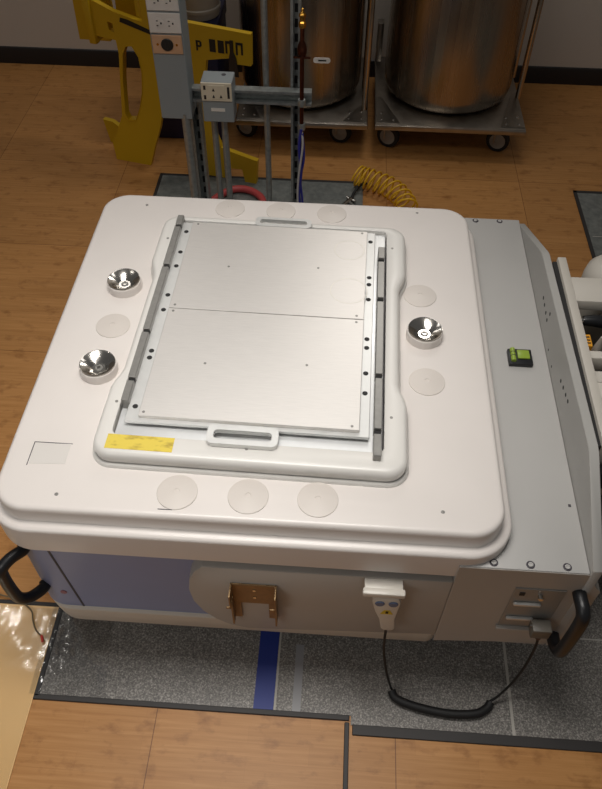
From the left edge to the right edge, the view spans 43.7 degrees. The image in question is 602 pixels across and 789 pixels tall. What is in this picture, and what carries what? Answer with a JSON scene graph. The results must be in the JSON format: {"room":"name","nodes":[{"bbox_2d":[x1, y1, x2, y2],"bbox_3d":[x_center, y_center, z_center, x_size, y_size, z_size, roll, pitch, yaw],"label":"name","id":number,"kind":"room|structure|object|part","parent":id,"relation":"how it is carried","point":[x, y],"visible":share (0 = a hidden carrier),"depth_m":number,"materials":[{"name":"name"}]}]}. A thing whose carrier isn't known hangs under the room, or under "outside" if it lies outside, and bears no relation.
{"room":"laboratory","nodes":[
{"label":"laboratory","id":0,"kind":"room"},
{"bbox_2d":[0,603,58,788],"bbox_3d":[-1.976,1.240,1.551,2.478,0.003,1.862,3,50,2],"label":"plastic sheet","id":1,"kind":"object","parent":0,"point":[21,646],"depth_m":2.00,"materials":[{"name":"clear plastic"}]},
{"bbox_3d":[-1.156,1.017,1.743,0.876,0.002,1.155,3,50,2],"label":"plastic film","id":2,"kind":"object","parent":1,"relation":"on","visible":0},
{"bbox_2d":[0,594,43,641],"bbox_3d":[-0.789,0.597,2.091,0.260,0.007,0.046,31,56,23],"label":"wire","id":3,"kind":"object","parent":2,"relation":"on","point":[26,605],"visible":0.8,"depth_m":2.07,"materials":[{"name":"brown"}]},
{"bbox_2d":[0,63,601,788],"bbox_3d":[0.050,0.548,2.189,10.000,0.053,6.000,3,50,2],"label":"floor","id":4,"kind":"structure","parent":0,"point":[60,168],"depth_m":2.04,"materials":[{"name":"brown wood"}]},
{"bbox_2d":[0,599,58,606],"bbox_3d":[-1.904,0.526,2.155,2.500,0.005,0.012,3,50,2],"label":"trim","id":5,"kind":"structure","parent":4,"relation":"on","point":[5,601],"depth_m":2.11,"materials":[{"name":"grey rubber"}]},
{"bbox_2d":[34,607,62,693],"bbox_3d":[-0.680,0.690,2.027,0.014,0.005,0.244,3,50,2],"label":"trim","id":6,"kind":"structure","parent":4,"relation":"on","point":[60,611],"depth_m":2.02,"materials":[{"name":"grey rubber"}]},
{"bbox_2d":[153,173,162,195],"bbox_3d":[-0.670,-0.746,3.245,0.014,0.005,0.740,3,50,2],"label":"trim","id":7,"kind":"structure","parent":4,"relation":"on","point":[161,175],"depth_m":3.42,"materials":[{"name":"grey rubber"}]},
{"bbox_2d":[73,0,258,183],"bbox_3d":[-0.581,-1.414,3.193,0.852,0.950,0.168,13,51,10],"label":"stand","id":8,"kind":"object","parent":4,"relation":"on","point":[135,138],"visible":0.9,"depth_m":3.13,"materials":[{"name":"plastic"}]},
{"bbox_3d":[-0.881,-1.699,3.111,0.180,0.460,0.024,13,51,10],"label":"panel","id":9,"kind":"part","parent":8,"relation":"part of","materials":[{"name":"yellow plastic"}]},
{"bbox_3d":[-0.870,-1.267,3.614,0.148,0.115,0.024,13,51,10],"label":"panel","id":10,"kind":"part","parent":8,"relation":"part of","materials":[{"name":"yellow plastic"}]},
{"bbox_3d":[-0.646,-1.648,3.063,0.270,0.450,0.024,13,51,10],"label":"panel","id":11,"kind":"part","parent":8,"relation":"part of","materials":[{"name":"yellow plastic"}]},
{"bbox_3d":[-0.709,-1.397,3.178,0.340,0.950,0.024,13,51,10],"label":"panel","id":12,"kind":"part","parent":8,"relation":"part of","materials":[{"name":"yellow plastic"}]},
{"bbox_2d":[195,40,201,49],"bbox_3d":[-0.411,-1.402,3.014,0.024,0.041,0.002,13,51,10],"label":"print","id":13,"kind":"object","parent":8,"relation":"attached to","point":[198,43],"depth_m":3.01,"materials":[{"name":"black paint"}]},
{"bbox_2d":[209,39,215,51],"bbox_3d":[-0.354,-1.394,2.998,0.026,0.050,0.002,13,51,10],"label":"print","id":14,"kind":"object","parent":8,"relation":"attached to","point":[212,42],"depth_m":3.00,"materials":[{"name":"black paint"}]},
{"bbox_2d":[217,40,223,53],"bbox_3d":[-0.320,-1.386,2.991,0.026,0.050,0.002,13,51,10],"label":"print","id":15,"kind":"object","parent":8,"relation":"attached to","point":[220,43],"depth_m":2.99,"materials":[{"name":"black paint"}]},
{"bbox_3d":[-0.369,-1.234,3.213,0.372,0.690,0.024,13,51,10],"label":"panel","id":16,"kind":"part","parent":8,"relation":"part of","materials":[{"name":"yellow plastic"}]},
{"bbox_2d":[225,41,228,53],"bbox_3d":[-0.287,-1.380,2.983,0.030,0.050,0.002,13,51,10],"label":"print","id":17,"kind":"object","parent":8,"relation":"attached to","point":[226,42],"depth_m":2.98,"materials":[{"name":"black paint"}]},
{"bbox_2d":[235,42,242,54],"bbox_3d":[-0.245,-1.370,2.975,0.030,0.050,0.002,13,51,10],"label":"print","id":18,"kind":"object","parent":8,"relation":"attached to","point":[238,45],"depth_m":2.97,"materials":[{"name":"black"}]},
{"bbox_2d":[33,694,348,720],"bbox_3d":[-0.286,0.806,1.933,0.820,0.005,0.014,3,50,2],"label":"trim","id":19,"kind":"structure","parent":4,"relation":"on","point":[36,696],"depth_m":1.93,"materials":[{"name":"grey rubber"}]},
{"bbox_2d":[159,0,228,139],"bbox_3d":[-0.541,-1.544,3.570,0.365,0.545,0.320,3,50,2],"label":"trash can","id":20,"kind":"object","parent":4,"relation":"on","point":[171,127],"visible":0.17,"depth_m":3.60,"materials":[{"name":"black plastic"}]},
{"bbox_2d":[185,0,220,21],"bbox_3d":[-0.452,-1.786,3.237,0.200,0.275,0.200,3,50,2],"label":"pail","id":21,"kind":"object","parent":20,"relation":"on","point":[197,10],"visible":0.69,"depth_m":3.25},
{"bbox_2d":[145,0,311,201],"bbox_3d":[-0.229,-1.330,2.435,0.541,1.997,0.161,3,50,2],"label":"support frame","id":22,"kind":"object","parent":4,"relation":"on","point":[180,98],"visible":0.89,"depth_m":2.69,"materials":[{"name":"grey metal"}]},
{"bbox_2d":[151,0,160,4],"bbox_3d":[-0.467,-1.269,2.415,0.031,0.030,0.002,3,50,2],"label":"socket","id":23,"kind":"object","parent":22,"relation":"attached to","point":[153,2],"depth_m":2.42,"materials":[{"name":"white plastic"}]},
{"bbox_2d":[154,18,163,27],"bbox_3d":[-0.468,-1.223,2.469,0.031,0.030,0.002,3,50,2],"label":"socket","id":24,"kind":"object","parent":22,"relation":"attached to","point":[158,22],"depth_m":2.47,"materials":[{"name":"white plastic"}]},
{"bbox_2d":[145,0,178,10],"bbox_3d":[-0.449,-1.270,2.416,0.106,0.065,0.005,3,50,2],"label":"outlet","id":25,"kind":"object","parent":22,"relation":"attached to","point":[151,5],"depth_m":2.43,"materials":[{"name":"white plastic"}]},
{"bbox_2d":[147,12,181,33],"bbox_3d":[-0.449,-1.224,2.471,0.106,0.066,0.005,3,50,2],"label":"outlet","id":26,"kind":"object","parent":22,"relation":"attached to","point":[159,22],"depth_m":2.47,"materials":[{"name":"white plastic"}]},
{"bbox_2d":[161,39,172,50],"bbox_3d":[-0.450,-1.175,2.521,0.042,0.042,0.005,3,50,2],"label":"receptacle","id":27,"kind":"object","parent":22,"relation":"attached to","point":[166,44],"depth_m":2.52,"materials":[{"name":"black plastic"}]},
{"bbox_2d":[151,34,182,53],"bbox_3d":[-0.450,-1.178,2.524,0.102,0.063,0.005,3,50,2],"label":"outlet","id":28,"kind":"object","parent":22,"relation":"attached to","point":[161,43],"depth_m":2.52,"materials":[{"name":"brown"}]},
{"bbox_2d":[163,0,172,5],"bbox_3d":[-0.428,-1.267,2.413,0.031,0.030,0.002,3,50,2],"label":"socket","id":29,"kind":"object","parent":22,"relation":"attached to","point":[165,2],"depth_m":2.42,"materials":[{"name":"white plastic"}]},
{"bbox_2d":[166,19,174,27],"bbox_3d":[-0.428,-1.220,2.468,0.031,0.030,0.002,3,50,2],"label":"socket","id":30,"kind":"object","parent":22,"relation":"attached to","point":[170,23],"depth_m":2.47,"materials":[{"name":"white plastic"}]},
{"bbox_3d":[-0.399,-0.930,3.012,0.041,0.597,0.045,3,50,2],"label":"post","id":31,"kind":"part","parent":22,"relation":"part of","materials":[{"name":"grey metal"}]},
{"bbox_2d":[207,85,224,99],"bbox_3d":[-0.298,-1.063,2.640,0.062,0.052,0.002,3,50,2],"label":"socket","id":32,"kind":"object","parent":22,"relation":"attached to","point":[214,92],"depth_m":2.64,"materials":[{"name":"beige plastic"}]},
{"bbox_2d":[200,82,231,101],"bbox_3d":[-0.298,-1.065,2.642,0.109,0.068,0.005,3,50,2],"label":"outlet","id":33,"kind":"object","parent":22,"relation":"attached to","point":[210,91],"depth_m":2.64,"materials":[{"name":"beige plastic"}]},
{"bbox_3d":[-0.180,-1.082,2.711,0.437,0.050,0.035,3,50,2],"label":"cross rail","id":34,"kind":"part","parent":22,"relation":"part of","materials":[{"name":"grey metal"}]},
{"bbox_3d":[-0.016,-1.348,2.452,0.035,1.997,0.045,3,50,2],"label":"post","id":35,"kind":"part","parent":22,"relation":"part of","materials":[{"name":"grey metal"}]},
{"bbox_2d":[293,8,329,202],"bbox_3d":[0.035,-0.939,2.787,0.126,0.950,0.045,3,50,2],"label":"copper pipe","id":36,"kind":"object","parent":22,"relation":"attached to","point":[302,47],"visible":0.73,"depth_m":2.66,"materials":[{"name":"gold metal"}]},
{"bbox_2d":[211,185,265,200],"bbox_3d":[-0.259,-0.783,3.258,0.361,0.032,0.360,27,54,20],"label":"hose","id":37,"kind":"object","parent":4,"relation":"on","point":[236,188],"visible":0.35,"depth_m":3.35,"materials":[{"name":"red rubber"}]},
{"bbox_2d":[161,173,363,182],"bbox_3d":[-0.178,-0.997,3.462,0.945,0.005,0.015,3,50,2],"label":"trim","id":38,"kind":"structure","parent":4,"relation":"on","point":[171,174],"depth_m":3.46,"materials":[{"name":"grey rubber"}]},
{"bbox_2d":[253,631,279,709],"bbox_3d":[-0.076,0.553,2.148,0.052,0.001,0.676,3,50,2],"label":"tape strip","id":39,"kind":"object","parent":4,"relation":"on","point":[269,640],"visible":0.36,"depth_m":1.99,"materials":[{"name":"blue"}]},
{"bbox_2d":[274,632,281,709],"bbox_3d":[-0.016,0.194,2.454,0.005,0.002,1.627,3,50,2],"label":"trim","id":40,"kind":"structure","parent":4,"relation":"on","point":[280,632],"depth_m":1.99,"materials":[{"name":"grey"}]},
{"bbox_2d":[292,644,303,711],"bbox_3d":[-0.007,0.748,1.984,0.022,0.001,0.176,3,50,2],"label":"tape strip","id":41,"kind":"object","parent":4,"relation":"on","point":[297,688],"visible":1,"depth_m":1.98,"materials":[{"name":"grey"}]},
{"bbox_2d":[0,195,601,657],"bbox_3d":[0.016,0.057,2.096,1.332,0.722,1.274,3,50,2],"label":"machine","id":42,"kind":"object","parent":4,"relation":"on","point":[479,512],"visible":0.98,"depth_m":1.67,"materials":[{"name":"grey plastic"}]},
{"bbox_3d":[-0.647,0.427,1.749,0.033,0.216,0.101,32,56,24],"label":"grab handle","id":43,"kind":"part","parent":42,"relation":"part of","materials":[{"name":"black plastic"}]},
{"bbox_2d":[79,350,118,384],"bbox_3d":[-0.476,-0.065,1.764,0.089,0.029,0.089,3,50,2],"label":"socket","id":44,"kind":"object","parent":42,"relation":"attached to","point":[96,367],"depth_m":1.76,"materials":[{"name":"metal"}]},
{"bbox_2d":[107,268,141,297],"bbox_3d":[-0.460,-0.291,1.955,0.089,0.029,0.089,3,50,2],"label":"socket","id":45,"kind":"object","parent":42,"relation":"attached to","point":[125,282],"depth_m":1.95,"materials":[{"name":"metal"}]},
{"bbox_2d":[115,215,384,460],"bbox_3d":[-0.086,-0.177,1.833,0.577,0.046,0.790,4,50,3],"label":"tray","id":46,"kind":"object","parent":42,"relation":"in","point":[262,336],"visible":1,"depth_m":1.77,"materials":[{"name":"metal"}]},
{"bbox_3d":[-0.124,0.090,1.591,0.152,0.012,0.050,4,50,3],"label":"handle","id":47,"kind":"part","parent":46,"relation":"part of","materials":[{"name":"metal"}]},
{"bbox_3d":[-0.100,-0.065,1.721,0.478,0.010,0.338,4,50,3],"label":"metal plate","id":48,"kind":"part","parent":46,"relation":"part of","materials":[{"name":"silver metal"}]},
{"bbox_3d":[-0.072,-0.325,1.942,0.478,0.010,0.342,4,50,3],"label":"metal plate","id":49,"kind":"part","parent":46,"relation":"part of","materials":[{"name":"silver metal"}]},
{"bbox_3d":[-0.048,-0.469,2.066,0.154,0.012,0.040,4,50,3],"label":"handle","id":50,"kind":"part","parent":46,"relation":"part of","materials":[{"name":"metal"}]},
{"bbox_3d":[-0.080,-0.115,1.916,1.110,0.135,1.139,3,50,2],"label":"lid","id":51,"kind":"part","parent":42,"relation":"part of","materials":[{"name":"white plastic"}]},
{"bbox_2d":[406,317,442,349],"bbox_3d":[0.304,-0.152,1.844,0.089,0.029,0.089,3,50,2],"label":"socket","id":52,"kind":"object","parent":42,"relation":"attached to","point":[422,333],"depth_m":1.84,"materials":[{"name":"metal"}]},
{"bbox_2d":[372,597,551,718],"bbox_3d":[0.352,0.623,1.758,0.405,0.506,0.110,3,50,2],"label":"controller","id":53,"kind":"object","parent":42,"relation":"hanging from","point":[386,609],"visible":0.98,"depth_m":1.82,"materials":[{"name":"plastic"}]},
{"bbox_3d":[0.223,0.656,1.828,0.085,0.338,0.012,35,58,26],"label":"cord","id":54,"kind":"part","parent":53,"relation":"part of","materials":[{"name":"black rubber"}]},
{"bbox_3d":[0.518,0.675,1.821,0.079,0.321,0.018,-30,56,-23],"label":"cord","id":55,"kind":"part","parent":53,"relation":"part of","materials":[{"name":"black rubber"}]},
{"bbox_3d":[0.478,0.484,1.680,0.309,0.377,0.002,3,50,2],"label":"panel","id":56,"kind":"part","parent":42,"relation":"part of","materials":[{"name":"paint"}]},
{"bbox_2d":[507,347,532,366],"bbox_3d":[0.558,-0.096,1.907,0.060,0.022,0.052,3,50,2],"label":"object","id":57,"kind":"object","parent":42,"relation":"on","point":[516,357],"visible":1,"depth_m":1.90,"materials":[{"name":"black plastic"}]},
{"bbox_3d":[0.509,0.474,1.662,0.108,0.190,0.003,3,50,2],"label":"connector panel","id":58,"kind":"part","parent":42,"relation":"part of","materials":[{"name":"silver metal"}]},
{"bbox_3d":[0.513,0.436,1.605,0.012,0.012,0.010,3,50,2],"label":"knob","id":59,"kind":"part","parent":42,"relation":"part of","materials":[{"name":"metal"}]},
{"bbox_3d":[0.639,-0.006,2.003,0.021,0.491,1.189,3,50,2],"label":"panel","id":60,"kind":"part","parent":42,"relation":"part of","materials":[{"name":"paint"}]},
{"bbox_3d":[0.589,0.514,1.653,0.033,0.248,0.079,3,50,2],"label":"grab handle","id":61,"kind":"part","parent":42,"relation":"part of","materials":[{"name":"black plastic"}]},
{"bbox_2d":[235,0,375,142],"bbox_3d":[0.013,-1.696,3.467,0.636,0.907,0.660,3,50,2],"label":"cart","id":62,"kind":"object","parent":4,"relation":"on","point":[345,115],"visible":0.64,"depth_m":3.50,"materials":[{"name":"metal"}]},
{"bbox_2d":[239,0,365,108],"bbox_3d":[0.007,-1.968,3.194,0.576,1.336,0.576,3,50,2],"label":"storage tank","id":63,"kind":"object","parent":62,"relation":"on","point":[334,30],"visible":0.67,"depth_m":3.33,"materials":[{"name":"metal"}]},
{"bbox_3d":[0.307,-1.663,3.329,0.027,0.737,0.239,3,50,2],"label":"push handle","id":64,"kind":"part","parent":62,"relation":"part of","materials":[{"name":"silver metal"}]},
{"bbox_2d":[343,722,348,788],"bbox_3d":[0.078,1.294,1.522,0.012,0.005,1.206,3,50,2],"label":"trim","id":65,"kind":"structure","parent":4,"relation":"on","point":[346,724],"depth_m":1.86,"materials":[{"name":"grey rubber"}]},
{"bbox_2d":[342,165,417,207],"bbox_3d":[0.371,-0.897,3.317,0.338,0.098,0.233,18,52,14],"label":"coiled hose","id":66,"kind":"object","parent":4,"relation":"on","point":[359,182],"visible":0.91,"depth_m":3.33,"materials":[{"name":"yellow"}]},
{"bbox_2d":[375,0,543,151],"bbox_3d":[0.715,-1.668,3.449,0.702,0.907,0.675,3,50,2],"label":"cart","id":67,"kind":"object","parent":4,"relation":"on","point":[393,115],"visible":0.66,"depth_m":3.52,"materials":[{"name":"metal"}]},
{"bbox_3d":[0.399,-1.795,3.804,0.030,0.195,0.055,3,50,2],"label":"corner post","id":68,"kind":"part","parent":67,"relation":"part of","materials":[{"name":"metal"}]},
{"bbox_2d":[384,0,529,113],"bbox_3d":[0.717,-1.948,3.184,0.614,1.336,0.614,3,50,2],"label":"storage tank","id":69,"kind":"object","parent":67,"relation":"on","point":[443,56],"visible":1,"depth_m":3.31,"materials":[{"name":"metal"}]},
{"bbox_3d":[1.057,-1.752,3.412,0.027,0.737,0.239,3,50,2],"label":"push handle","id":70,"kind":"part","parent":67,"relation":"part of","materials":[{"name":"silver metal"}]},
{"bbox_2d":[352,724,601,752],"bbox_3d":[1.274,0.911,1.858,2.294,0.005,0.026,3,50,2],"label":"trim","id":71,"kind":"structure","parent":4,"relation":"on","point":[357,730],"depth_m":1.89,"materials":[{"name":"grey rubber"}]},
{"bbox_2d":[502,642,515,735],"bbox_3d":[0.591,0.234,2.425,0.007,0.002,1.648,3,50,2],"label":"trim","id":72,"kind":"structure","parent":4,"relation":"on","point":[503,643],"depth_m":1.96,"materials":[{"name":"grey metal"}]},
{"bbox_2d":[552,255,601,514],"bbox_3d":[1.035,0.098,2.072,0.774,0.722,0.779,3,50,2],"label":"frame","id":73,"kind":"object","parent":4,"relation":"on","point":[581,297],"visible":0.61,"depth_m":1.88,"materials":[{"name":"paint"}]},
{"bbox_3d":[1.050,-0.062,1.779,0.741,0.042,0.024,3,50,2],"label":"rail","id":74,"kind":"part","parent":73,"relation":"part of","materials":[{"name":"paint"}]},
{"bbox_3d":[1.046,-0.005,1.760,0.741,0.057,0.035,3,50,2],"label":"rail","id":75,"kind":"part","parent":73,"relation":"part of","materials":[{"name":"paint"}]},
{"bbox_3d":[1.037,0.122,1.715,0.741,0.201,0.173,3,50,2],"label":"panel","id":76,"kind":"part","parent":73,"relation":"part of","materials":[{"name":"paint"}]},
{"bbox_2d":[573,190,595,258],"bbox_3d":[1.223,-0.646,3.178,0.016,0.005,0.745,3,50,2],"label":"trim","id":77,"kind":"structure","parent":4,"relation":"on","point":[593,255],"depth_m":3.25,"materials":[{"name":"grey rubber"}]},
{"bbox_2d":[573,190,601,193],"bbox_3d":[1.906,-0.887,3.389,1.338,0.005,0.017,3,50,2],"label":"trim","id":78,"kind":"structure","parent":4,"relation":"on","point":[592,192],"depth_m":3.41,"materials":[{"name":"grey rubber"}]},
{"bbox_2d":[579,638,601,640],"bbox_3d":[1.498,0.710,2.031,1.882,0.002,0.004,3,50,2],"label":"trim","id":79,"kind":"structure","parent":4,"relation":"on","point":[580,638],"depth_m":2.06,"materials":[{"name":"grey metal"}]},
{"bbox_2d":[0,0,601,67],"bbox_3d":[0.258,-2.717,3.060,10.000,2.950,0.120,3,50,2],"label":"wall","id":80,"kind":"structure","parent":0,"point":[569,32],"depth_m":3.94,"materials":[{"name":"beige paint"}]},
{"bbox_2d":[0,46,601,85],"bbox_3d":[0.244,-1.774,4.070,10.000,0.090,0.012,3,50,2],"label":"baseboard","id":81,"kind":"structure","parent":80,"relation":"attached to","point":[8,54],"depth_m":4.10,"materials":[{"name":"black plastic"}]}
]}

